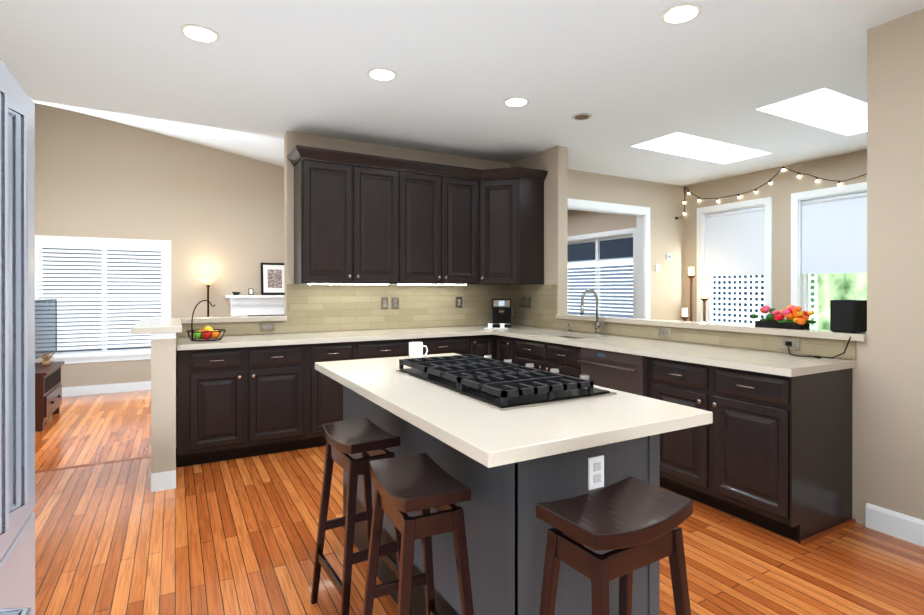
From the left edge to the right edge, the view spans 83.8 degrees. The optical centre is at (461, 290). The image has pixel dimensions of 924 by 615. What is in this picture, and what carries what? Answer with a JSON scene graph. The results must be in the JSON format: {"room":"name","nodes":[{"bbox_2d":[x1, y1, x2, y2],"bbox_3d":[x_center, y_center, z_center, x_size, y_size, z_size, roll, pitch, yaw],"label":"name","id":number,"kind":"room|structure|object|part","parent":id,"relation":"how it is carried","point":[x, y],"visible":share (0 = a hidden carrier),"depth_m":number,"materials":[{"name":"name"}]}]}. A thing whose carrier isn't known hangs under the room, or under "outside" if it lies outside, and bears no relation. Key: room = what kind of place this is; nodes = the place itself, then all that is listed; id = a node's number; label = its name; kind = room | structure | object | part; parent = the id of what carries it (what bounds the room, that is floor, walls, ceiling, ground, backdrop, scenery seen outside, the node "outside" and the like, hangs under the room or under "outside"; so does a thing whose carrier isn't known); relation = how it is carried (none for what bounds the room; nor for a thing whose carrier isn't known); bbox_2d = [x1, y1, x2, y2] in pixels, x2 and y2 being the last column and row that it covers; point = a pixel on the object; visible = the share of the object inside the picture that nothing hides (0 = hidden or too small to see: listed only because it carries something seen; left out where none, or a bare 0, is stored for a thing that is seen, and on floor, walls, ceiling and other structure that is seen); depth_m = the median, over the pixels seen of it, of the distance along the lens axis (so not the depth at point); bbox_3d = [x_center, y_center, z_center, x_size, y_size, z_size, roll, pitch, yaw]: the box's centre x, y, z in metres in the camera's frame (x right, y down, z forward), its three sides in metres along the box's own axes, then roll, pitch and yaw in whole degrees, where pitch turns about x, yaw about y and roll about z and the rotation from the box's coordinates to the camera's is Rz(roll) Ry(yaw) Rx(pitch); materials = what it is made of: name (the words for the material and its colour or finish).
{"room":"kitchen","nodes":[
{"label":"kitchen","id":0,"kind":"room"},
{"bbox_2d":[35,390,150,470],"bbox_3d":[-2.722,1.581,6.318,5.270,0.230,4.240,0,0,-29],"label":"floor","id":1,"kind":"structure","parent":0,"point":[87,429],"depth_m":5.35,"materials":[{"name":"brown wood"}]},
{"bbox_2d":[35,361,64,431],"bbox_3d":[-4.800,1.163,5.650,0.569,0.610,1.000,0,0,-29],"label":"tv stand","id":2,"kind":"object","parent":1,"relation":"on","point":[48,392],"visible":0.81,"depth_m":5.50,"materials":[{"name":"brown wood"}]},
{"bbox_2d":[39,352,54,365],"bbox_3d":[-4.742,0.777,5.894,0.172,0.160,0.152,0,0,-29],"label":"decor","id":3,"kind":"object","parent":2,"relation":"on","point":[46,361],"visible":1,"depth_m":5.86,"materials":[{"name":"brown plant"}]},
{"bbox_2d":[199,278,217,316],"bbox_3d":[-3.801,0.641,7.707,0.270,1.645,0.270,0,0,-29],"label":"floor lamp","id":4,"kind":"object","parent":1,"relation":"on","point":[208,282],"visible":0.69,"depth_m":7.68,"materials":[{"name":"brown metal"}]},
{"bbox_2d":[224,295,283,316],"bbox_3d":[-2.968,0.770,8.308,1.560,1.385,0.278,0,0,-29],"label":"fireplace mantel","id":5,"kind":"object","parent":1,"relation":"on","point":[256,305],"visible":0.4,"depth_m":8.10,"materials":[{"name":"white"}]},
{"bbox_2d":[248,263,283,294],"bbox_3d":[-3.122,-0.185,8.305,0.610,0.519,0.105,0,0,-29],"label":"framed picture","id":6,"kind":"object","parent":5,"relation":"on","point":[272,278],"visible":0.88,"depth_m":8.33,"materials":[{"name":"black"}]},
{"bbox_2d":[34,103,283,386],"bbox_3d":[-3.673,-0.722,8.142,5.390,4.370,0.120,0,0,-29],"label":"wall","id":7,"kind":"structure","parent":0,"point":[207,212],"depth_m":7.64,"materials":[{"name":"beige paint"}]},
{"bbox_2d":[35,235,170,363],"bbox_3d":[-5.094,0.136,7.325,1.700,1.753,0.165,0,0,-29],"label":"window","id":8,"kind":"structure","parent":7,"relation":"in","point":[104,357],"depth_m":7.33,"materials":[{"name":"white"}]},
{"bbox_2d":[37,242,163,355],"bbox_3d":[-5.093,0.124,7.322,1.498,1.572,0.056,0,0,-29],"label":"window blinds","id":9,"kind":"object","parent":8,"relation":"attached to","point":[68,315],"visible":0.71,"depth_m":7.30,"materials":[{"name":"white plastic"}]},
{"bbox_2d":[62,381,150,396],"bbox_3d":[-3.647,1.398,8.099,5.150,0.130,0.016,0,0,-29],"label":"baseboard","id":10,"kind":"structure","parent":7,"relation":"attached to","point":[103,389],"depth_m":7.30,"materials":[{"name":"white wood"}]},
{"bbox_2d":[151,338,175,473],"bbox_3d":[-2.179,0.788,3.774,0.140,1.025,0.970,0,0,-29],"label":"wall","id":11,"kind":"structure","parent":0,"point":[163,405],"depth_m":3.35,"materials":[{"name":"beige paint"}]},
{"bbox_2d":[151,470,175,491],"bbox_3d":[-2.150,1.241,3.721,0.142,0.120,0.852,0,0,-29],"label":"baseboard","id":12,"kind":"structure","parent":11,"relation":"attached to","point":[161,481],"depth_m":3.35,"materials":[{"name":"white"}]},
{"bbox_2d":[151,333,175,338],"bbox_3d":[-2.150,0.296,3.719,0.142,0.039,0.852,0,0,-29],"label":"trim","id":13,"kind":"structure","parent":11,"relation":"attached to","point":[163,335],"depth_m":3.35,"materials":[{"name":"white"}]},
{"bbox_2d":[176,332,179,344],"bbox_3d":[-2.181,0.332,3.932,0.012,0.111,0.610,0,0,-29],"label":"backsplash","id":14,"kind":"structure","parent":11,"relation":"attached to","point":[177,334],"depth_m":3.67,"materials":[{"name":"beige tile"}]},
{"bbox_2d":[131,315,286,333],"bbox_3d":[-1.874,0.256,4.020,1.123,0.040,1.165,0,0,-29],"label":"sill","id":15,"kind":"structure","parent":11,"relation":"on","point":[157,325],"depth_m":4.14,"materials":[{"name":"stone"}]},
{"bbox_2d":[176,131,510,447],"bbox_3d":[-0.938,-0.716,5.087,3.590,4.370,0.120,0,0,-29],"label":"wall","id":16,"kind":"structure","parent":0,"point":[292,140],"depth_m":4.84,"materials":[{"name":"beige paint"}]},
{"bbox_2d":[180,284,507,336],"bbox_3d":[-0.910,0.164,5.029,3.300,0.444,0.012,0,0,-29],"label":"backsplash","id":17,"kind":"structure","parent":16,"relation":"attached to","point":[317,308],"depth_m":5.05,"materials":[{"name":"beige tile"}]},
{"bbox_2d":[260,323,273,330],"bbox_3d":[-1.726,0.324,4.562,0.116,0.072,0.009,0,0,-29],"label":"wall outlet","id":18,"kind":"object","parent":17,"relation":"attached to","point":[263,326],"depth_m":4.56,"materials":[{"name":"grey plastic"}]},
{"bbox_2d":[381,297,387,308],"bbox_3d":[-0.765,0.129,5.097,0.072,0.116,0.009,0,0,-29],"label":"wall outlet","id":19,"kind":"object","parent":17,"relation":"attached to","point":[384,300],"depth_m":5.09,"materials":[{"name":"grey plastic"}]},
{"bbox_2d":[392,297,398,308],"bbox_3d":[-0.669,0.128,5.151,0.072,0.116,0.009,0,0,-29],"label":"wall outlet","id":20,"kind":"object","parent":17,"relation":"attached to","point":[395,300],"depth_m":5.15,"materials":[{"name":"grey plastic"}]},
{"bbox_2d":[456,297,461,307],"bbox_3d":[-0.032,0.128,5.507,0.072,0.116,0.009,0,0,-29],"label":"wall outlet","id":21,"kind":"object","parent":17,"relation":"attached to","point":[458,299],"depth_m":5.50,"materials":[{"name":"grey plastic"}]},
{"bbox_2d":[292,146,399,284],"bbox_3d":[-1.059,-0.640,4.757,0.897,1.158,0.331,0,0,-29],"label":"upper cabinet","id":22,"kind":"object","parent":16,"relation":"attached to","point":[347,216],"depth_m":4.59,"materials":[{"name":"brown wood"}]},
{"bbox_2d":[400,159,479,284],"bbox_3d":[-0.282,-0.641,5.191,0.883,1.158,0.331,0,0,-29],"label":"upper cabinet","id":23,"kind":"object","parent":16,"relation":"attached to","point":[440,215],"depth_m":5.03,"materials":[{"name":"brown wood"}]},
{"bbox_2d":[520,169,547,284],"bbox_3d":[0.435,-0.641,5.434,0.606,1.158,0.606,0,0,-29],"label":"upper cabinet","id":24,"kind":"object","parent":16,"relation":"attached to","point":[531,190],"depth_m":5.24,"materials":[{"name":"brown wood"}]},
{"bbox_2d":[0,0,923,185],"bbox_3d":[0.110,-2.035,4.284,8.240,1.190,10.540,0,0,-29],"label":"ceiling","id":25,"kind":"structure","parent":0,"point":[636,79],"depth_m":3.41,"materials":[{"name":"white paint"}]},
{"bbox_2d":[180,24,219,42],"bbox_3d":[-1.465,-1.433,2.880,0.199,0.008,0.199,0,0,16],"label":"recessed light","id":26,"kind":"object","parent":25,"relation":"in","point":[199,33],"depth_m":2.86,"materials":[{"name":"beige"}]},
{"bbox_2d":[367,68,396,80],"bbox_3d":[-0.531,-1.434,3.424,0.199,0.008,0.199,0,0,16],"label":"recessed light","id":27,"kind":"object","parent":25,"relation":"in","point":[380,74],"depth_m":3.41,"materials":[{"name":"beige"}]},
{"bbox_2d":[503,97,528,106],"bbox_3d":[0.413,-1.435,3.928,0.199,0.008,0.199,0,0,16],"label":"recessed light","id":28,"kind":"object","parent":25,"relation":"in","point":[512,101],"depth_m":3.91,"materials":[{"name":"beige"}]},
{"bbox_2d":[571,113,591,120],"bbox_3d":[0.993,-1.436,4.263,0.170,0.008,0.170,0,0,-29],"label":"ceiling vent","id":29,"kind":"object","parent":25,"relation":"in","point":[582,116],"visible":1,"depth_m":4.25,"materials":[{"name":"beige metal"}]},
{"bbox_2d":[660,3,701,23],"bbox_3d":[1.137,-1.433,2.671,0.199,0.008,0.199,0,0,16],"label":"recessed light","id":30,"kind":"object","parent":25,"relation":"in","point":[681,13],"depth_m":2.66,"materials":[{"name":"beige"}]},
{"bbox_2d":[656,132,745,152],"bbox_3d":[2.478,-1.712,5.285,1.530,0.300,0.580,0,0,-29],"label":"skylight","id":31,"kind":"object","parent":25,"relation":"attached to","point":[697,142],"visible":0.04,"depth_m":5.67,"materials":[{"name":"white glass"}]},
{"bbox_2d":[675,166,866,218],"bbox_3d":[3.737,-1.207,5.793,0.183,0.469,3.001,0,0,-29],"label":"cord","id":32,"kind":"object","parent":25,"relation":"hanging from","point":[782,168],"visible":0.88,"depth_m":6.20,"materials":[{"name":"black rubber"}]},
{"bbox_2d":[781,88,866,122],"bbox_3d":[3.090,-1.710,4.230,1.490,0.300,0.540,0,0,-29],"label":"skylight","id":33,"kind":"object","parent":25,"relation":"attached to","point":[834,105],"visible":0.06,"depth_m":4.66,"materials":[{"name":"white glass"}]},
{"bbox_2d":[32,445,923,614],"bbox_3d":[1.143,1.453,2.439,8.240,0.300,6.300,0,0,-29],"label":"floor","id":34,"kind":"structure","parent":0,"point":[237,536],"depth_m":2.54,"materials":[{"name":"brown wood"}]},
{"bbox_2d":[0,59,34,614],"bbox_3d":[-1.123,0.426,0.681,0.831,1.760,0.900,0,0,-29],"label":"refrigerator","id":35,"kind":"object","parent":34,"relation":"on","point":[17,349],"visible":1,"depth_m":0.93,"materials":[{"name":"silver metal"}]},
{"bbox_2d":[35,456,150,472],"bbox_3d":[-3.141,1.315,3.630,1.678,0.032,0.044,0,0,-29],"label":"step","id":36,"kind":"structure","parent":34,"relation":"attached to","point":[92,464],"depth_m":3.83,"materials":[{"name":"brown wood"}]},
{"bbox_2d":[177,345,311,466],"bbox_3d":[-1.795,0.865,4.192,0.922,0.870,0.606,0,0,-29],"label":"base cabinet","id":37,"kind":"object","parent":34,"relation":"on","point":[232,403],"depth_m":3.94,"materials":[{"name":"brown wood"}]},
{"bbox_2d":[176,325,539,352],"bbox_3d":[-0.741,0.409,4.756,3.322,0.040,0.646,0,0,-29],"label":"countertop","id":38,"kind":"structure","parent":37,"relation":"on","point":[240,341],"depth_m":4.37,"materials":[{"name":"beige stone"}]},
{"bbox_2d":[186,300,225,340],"bbox_3d":[-1.995,0.232,4.018,0.278,0.311,0.278,0,0,-29],"label":"fruit basket","id":39,"kind":"object","parent":38,"relation":"on","point":[206,333],"visible":1,"depth_m":3.98,"materials":[{"name":"black metal"}]},
{"bbox_2d":[484,323,507,328],"bbox_3d":[0.346,0.361,5.199,0.240,0.053,0.130,0,0,6],"label":"tray","id":40,"kind":"object","parent":38,"relation":"on","point":[490,325],"visible":1,"depth_m":5.17,"materials":[{"name":"white ceramic"}]},
{"bbox_2d":[492,298,512,327],"bbox_3d":[0.423,0.237,5.471,0.301,0.300,0.311,0,0,-29],"label":"espresso machine","id":41,"kind":"object","parent":38,"relation":"on","point":[501,310],"visible":0.9,"depth_m":5.42,"materials":[{"name":"black"}]},
{"bbox_2d":[312,341,359,446],"bbox_3d":[-1.218,0.865,4.514,0.400,0.870,0.606,0,0,-29],"label":"base cabinet","id":42,"kind":"object","parent":34,"relation":"on","point":[327,394],"depth_m":4.24,"materials":[{"name":"brown wood"}]},
{"bbox_2d":[310,417,410,614],"bbox_3d":[-0.411,0.932,2.063,0.288,0.747,0.381,0,0,-32],"label":"stool","id":43,"kind":"object","parent":34,"relation":"on","point":[365,437],"visible":0.92,"depth_m":2.01,"materials":[{"name":"brown wood"}]},
{"bbox_2d":[360,341,415,358],"bbox_3d":[-0.812,0.864,4.741,0.530,0.870,0.606,0,0,-29],"label":"base cabinet","id":44,"kind":"object","parent":34,"relation":"on","point":[368,349],"depth_m":4.47,"materials":[{"name":"brown wood"}]},
{"bbox_2d":[362,453,473,614],"bbox_3d":[-0.138,0.933,1.574,0.288,0.747,0.381,0,0,-26],"label":"stool","id":45,"kind":"object","parent":34,"relation":"on","point":[423,483],"visible":1,"depth_m":1.50,"materials":[{"name":"brown wood"}]},
{"bbox_2d":[416,337,471,354],"bbox_3d":[-0.331,0.864,5.009,0.570,0.870,0.606,0,0,-29],"label":"base cabinet","id":46,"kind":"object","parent":34,"relation":"on","point":[435,345],"depth_m":4.77,"materials":[{"name":"brown wood"}]},
{"bbox_2d":[472,337,491,358],"bbox_3d":[0.040,0.863,5.216,0.280,0.870,0.606,0,0,-29],"label":"base cabinet","id":47,"kind":"object","parent":34,"relation":"on","point":[481,346],"depth_m":4.96,"materials":[{"name":"brown wood"}]},
{"bbox_2d":[492,337,507,360],"bbox_3d":[0.645,0.864,5.038,0.628,0.870,0.335,0,0,-29],"label":"base cabinet","id":48,"kind":"object","parent":34,"relation":"on","point":[499,344],"depth_m":4.96,"materials":[{"name":"brown wood"}]},
{"bbox_2d":[343,389,659,614],"bbox_3d":[-0.010,0.869,2.236,0.562,0.870,1.649,0,0,-29],"label":"kitchen island","id":49,"kind":"object","parent":34,"relation":"on","point":[506,540],"depth_m":1.55,"materials":[{"name":"grey wood"}]},
{"bbox_2d":[315,353,712,468],"bbox_3d":[0.006,0.413,2.238,0.860,0.038,1.780,0,0,-29],"label":"island countertop","id":50,"kind":"structure","parent":49,"relation":"on","point":[495,414],"depth_m":1.73,"materials":[{"name":"beige stone"}]},
{"bbox_2d":[409,342,427,358],"bbox_3d":[-0.246,0.344,2.933,0.116,0.095,0.080,0,0,-29],"label":"cup","id":51,"kind":"object","parent":50,"relation":"on","point":[415,349],"visible":0.85,"depth_m":2.89,"materials":[{"name":"white ceramic"}]},
{"bbox_2d":[395,354,616,409],"bbox_3d":[0.130,0.362,2.221,0.520,0.062,0.930,0,0,-29],"label":"cooktop","id":52,"kind":"object","parent":50,"relation":"in","point":[485,381],"depth_m":1.98,"materials":[{"name":"black metal"}]},
{"bbox_2d":[508,337,575,376],"bbox_3d":[0.951,0.865,4.490,0.628,0.870,0.919,0,0,-29],"label":"base cabinet","id":53,"kind":"object","parent":34,"relation":"on","point":[545,357],"depth_m":4.36,"materials":[{"name":"brown wood"}]},
{"bbox_2d":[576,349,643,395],"bbox_3d":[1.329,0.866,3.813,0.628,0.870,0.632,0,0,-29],"label":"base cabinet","id":54,"kind":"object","parent":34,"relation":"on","point":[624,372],"depth_m":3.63,"materials":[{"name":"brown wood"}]},
{"bbox_2d":[578,347,646,396],"bbox_3d":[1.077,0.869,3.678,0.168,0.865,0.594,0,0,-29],"label":"dishwasher","id":55,"kind":"object","parent":54,"relation":"in","point":[620,370],"depth_m":3.60,"materials":[{"name":"black metal"}]},
{"bbox_2d":[536,476,692,614],"bbox_3d":[0.385,0.919,1.294,0.381,0.777,0.288,0,0,-32],"label":"stool","id":56,"kind":"object","parent":34,"relation":"on","point":[631,523],"visible":1,"depth_m":1.26,"materials":[{"name":"brown wood"}]},
{"bbox_2d":[644,357,855,545],"bbox_3d":[1.704,0.867,3.141,0.628,0.870,0.907,0,0,-29],"label":"base cabinet","id":57,"kind":"object","parent":34,"relation":"on","point":[770,447],"depth_m":2.81,"materials":[{"name":"brown wood"}]},
{"bbox_2d":[492,329,855,376],"bbox_3d":[1.255,0.411,3.926,0.646,0.040,2.750,0,0,-29],"label":"countertop","id":58,"kind":"structure","parent":57,"relation":"on","point":[752,361],"depth_m":3.28,"materials":[{"name":"beige stone"}]},
{"bbox_2d":[565,289,604,334],"bbox_3d":[1.033,0.189,4.628,0.243,0.401,0.473,0,0,-29],"label":"faucet","id":59,"kind":"object","parent":58,"relation":"on","point":[569,332],"depth_m":4.52,"materials":[{"name":"silver metal"}]},
{"bbox_2d":[785,331,853,358],"bbox_3d":[2.059,0.308,3.012,0.126,0.164,0.358,0,0,-29],"label":"cord","id":60,"kind":"object","parent":58,"relation":"on","point":[788,343],"visible":0.96,"depth_m":2.98,"materials":[{"name":"black rubber"}]},
{"bbox_3d":[1.970,1.294,2.761,0.529,0.018,0.016,0,0,-29],"label":"cabinet shoe mould","id":61,"kind":"part","parent":57,"relation":"part of","materials":[{"name":"brown wood"}]},
{"bbox_2d":[480,167,519,284],"bbox_3d":[0.373,-0.648,5.215,0.285,1.143,0.285,0,0,-29],"label":"upper cabinet","id":62,"kind":"object","parent":0,"relation":"attached to","point":[499,198],"depth_m":5.20,"materials":[{"name":"brown wood"}]},
{"bbox_2d":[568,169,683,320],"bbox_3d":[1.870,-0.074,6.541,2.730,2.740,0.120,0,0,-29],"label":"wall","id":63,"kind":"structure","parent":0,"point":[664,202],"depth_m":6.90,"materials":[{"name":"beige paint"}]},
{"bbox_2d":[568,198,649,318],"bbox_3d":[1.787,0.101,6.495,1.520,2.390,0.152,0,0,-29],"label":"trim","id":64,"kind":"structure","parent":63,"relation":"attached to","point":[641,214],"depth_m":6.77,"materials":[{"name":"white wood"}]},
{"bbox_2d":[655,264,659,270],"bbox_3d":[2.615,-0.300,6.877,0.080,0.090,0.018,0,0,-29],"label":"thermostat","id":65,"kind":"object","parent":63,"relation":"attached to","point":[657,266],"depth_m":6.86,"materials":[{"name":"white plastic"}]},
{"bbox_2d":[666,254,670,259],"bbox_3d":[2.807,-0.455,6.976,0.080,0.080,0.033,0,0,-29],"label":"thermostat","id":66,"kind":"object","parent":63,"relation":"attached to","point":[668,256],"depth_m":6.96,"materials":[{"name":"white plastic"}]},
{"bbox_2d":[567,149,866,321],"bbox_3d":[3.850,-0.073,5.917,0.120,2.740,9.740,0,0,-29],"label":"wall","id":67,"kind":"structure","parent":0,"point":[783,186],"depth_m":6.10,"materials":[{"name":"beige paint"}]},
{"bbox_2d":[567,228,635,317],"bbox_3d":[2.271,-0.186,8.700,0.165,1.553,1.890,0,0,-29],"label":"window","id":68,"kind":"structure","parent":67,"relation":"in","point":[597,238],"depth_m":8.60,"materials":[{"name":"white"}]},
{"bbox_2d":[567,260,632,314],"bbox_3d":[2.269,0.007,8.699,0.056,0.962,1.688,0,0,-29],"label":"window blinds","id":69,"kind":"object","parent":68,"relation":"attached to","point":[602,264],"visible":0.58,"depth_m":8.55,"materials":[{"name":"white plastic"}]},
{"bbox_2d":[697,197,771,321],"bbox_3d":[3.468,-0.218,6.556,0.165,1.783,1.040,0,0,-29],"label":"window","id":70,"kind":"structure","parent":67,"relation":"in","point":[703,282],"depth_m":6.67,"materials":[{"name":"white wood"}]},
{"bbox_2d":[704,206,764,275],"bbox_3d":[3.470,-0.601,6.557,0.056,0.833,0.810,0,0,-29],"label":"shade","id":71,"kind":"object","parent":70,"relation":"attached to","point":[734,242],"visible":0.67,"depth_m":6.53,"materials":[{"name":"white fabric"}]},
{"bbox_2d":[791,182,866,310],"bbox_3d":[4.062,-0.216,5.491,0.165,1.783,1.040,0,0,-29],"label":"window","id":72,"kind":"structure","parent":67,"relation":"in","point":[799,289],"depth_m":5.84,"materials":[{"name":"white wood"}]},
{"bbox_2d":[801,192,866,273],"bbox_3d":[4.064,-0.599,5.491,0.056,0.833,0.810,0,0,-29],"label":"shade","id":73,"kind":"object","parent":72,"relation":"attached to","point":[834,234],"visible":0.65,"depth_m":5.54,"materials":[{"name":"white fabric"}]},
{"bbox_2d":[511,8,923,525],"bbox_3d":[2.170,-0.068,3.079,0.120,2.740,6.420,0,0,-29],"label":"wall","id":74,"kind":"structure","parent":0,"point":[895,265],"depth_m":2.75,"materials":[{"name":"beige paint"}]},
{"bbox_2d":[508,284,855,359],"bbox_3d":[1.377,0.165,4.365,0.012,0.444,3.399,0,0,-29],"label":"backsplash","id":75,"kind":"structure","parent":74,"relation":"attached to","point":[543,310],"depth_m":4.13,"materials":[{"name":"beige tile"}]},
{"bbox_2d":[520,297,524,306],"bbox_3d":[0.662,0.128,5.627,0.009,0.116,0.072,0,0,-29],"label":"wall outlet","id":76,"kind":"object","parent":75,"relation":"attached to","point":[522,299],"depth_m":5.62,"materials":[{"name":"grey plastic"}]},
{"bbox_2d":[526,297,530,307],"bbox_3d":[0.715,0.128,5.531,0.009,0.116,0.072,0,0,-29],"label":"wall outlet","id":77,"kind":"object","parent":75,"relation":"attached to","point":[528,299],"depth_m":5.53,"materials":[{"name":"grey plastic"}]},
{"bbox_2d":[658,327,670,337],"bbox_3d":[1.573,0.329,3.994,0.009,0.072,0.116,0,0,-29],"label":"wall outlet","id":78,"kind":"object","parent":75,"relation":"attached to","point":[664,332],"depth_m":3.99,"materials":[{"name":"grey plastic"}]},
{"bbox_2d":[780,337,799,349],"bbox_3d":[2.026,0.330,3.182,0.009,0.072,0.116,0,0,-29],"label":"wall outlet","id":79,"kind":"object","parent":75,"relation":"attached to","point":[795,341],"depth_m":3.17,"materials":[{"name":"grey plastic"}]},
{"bbox_2d":[556,314,866,341],"bbox_3d":[1.652,0.261,4.013,0.195,0.040,2.615,0,0,-29],"label":"sill","id":80,"kind":"structure","parent":74,"relation":"on","point":[822,334],"depth_m":3.54,"materials":[{"name":"stone"}]},
{"bbox_2d":[681,308,688,320],"bbox_3d":[2.906,0.765,6.708,0.180,1.062,0.180,0,0,-29],"label":"candle holder","id":81,"kind":"object","parent":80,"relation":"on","point":[684,317],"visible":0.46,"depth_m":6.68,"materials":[{"name":"white wax"}]},
{"bbox_2d":[687,267,694,320],"bbox_3d":[3.043,0.494,6.830,0.180,1.602,0.180,0,0,-29],"label":"candle holder","id":82,"kind":"object","parent":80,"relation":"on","point":[691,275],"visible":0.52,"depth_m":6.82,"materials":[{"name":"brown wood"}]},
{"bbox_2d":[700,290,708,321],"bbox_3d":[3.165,0.645,6.715,0.180,1.302,0.180,0,0,-29],"label":"candle holder","id":83,"kind":"object","parent":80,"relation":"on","point":[704,298],"visible":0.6,"depth_m":6.70,"materials":[{"name":"brown wood"}]},
{"bbox_2d":[750,305,816,329],"bbox_3d":[2.055,0.167,3.294,0.176,0.148,0.352,0,0,-29],"label":"flowers","id":84,"kind":"object","parent":80,"relation":"on","point":[797,317],"visible":1,"depth_m":3.23,"materials":[{"name":"multicoloured plant"}]},
{"bbox_2d":[830,300,866,332],"bbox_3d":[2.230,0.148,2.969,0.133,0.187,0.130,0,0,-29],"label":"speaker","id":85,"kind":"object","parent":80,"relation":"on","point":[848,316],"visible":0.94,"depth_m":2.92,"materials":[{"name":"black plastic"}]},
{"bbox_2d":[866,503,923,546],"bbox_3d":[2.898,1.240,1.636,0.016,0.130,2.748,0,0,-29],"label":"baseboard","id":86,"kind":"structure","parent":74,"relation":"attached to","point":[897,524],"depth_m":2.71,"materials":[{"name":"white"}]},
{"bbox_3d":[-4.970,-0.716,5.059,0.120,4.370,4.240,0,0,-29],"label":"wall","id":87,"kind":"structure","parent":0,"visible":0},
{"bbox_2d":[35,299,56,358],"bbox_3d":[-5.270,0.467,6.183,0.448,0.690,1.229,0,0,-29],"label":"tv","id":88,"kind":"object","parent":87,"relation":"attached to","point":[45,326],"visible":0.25,"depth_m":6.42,"materials":[{"name":"grey"}]},
{"label":"outside","id":89,"kind":"structure","parent":0,"visible":0},
{"bbox_2d":[711,274,817,328],"bbox_3d":[3.832,-0.179,6.760,0.010,2.310,1.550,0,0,-29],"label":"lattice","id":90,"kind":"object","parent":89,"point":[737,299],"depth_m":6.94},
{"bbox_2d":[809,273,866,329],"bbox_3d":[4.427,-0.177,5.694,0.010,2.310,1.550,0,0,-29],"label":"trees","id":91,"kind":"object","parent":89,"point":[842,286],"depth_m":5.96,"materials":[{"name":"green plant"}]}
]}

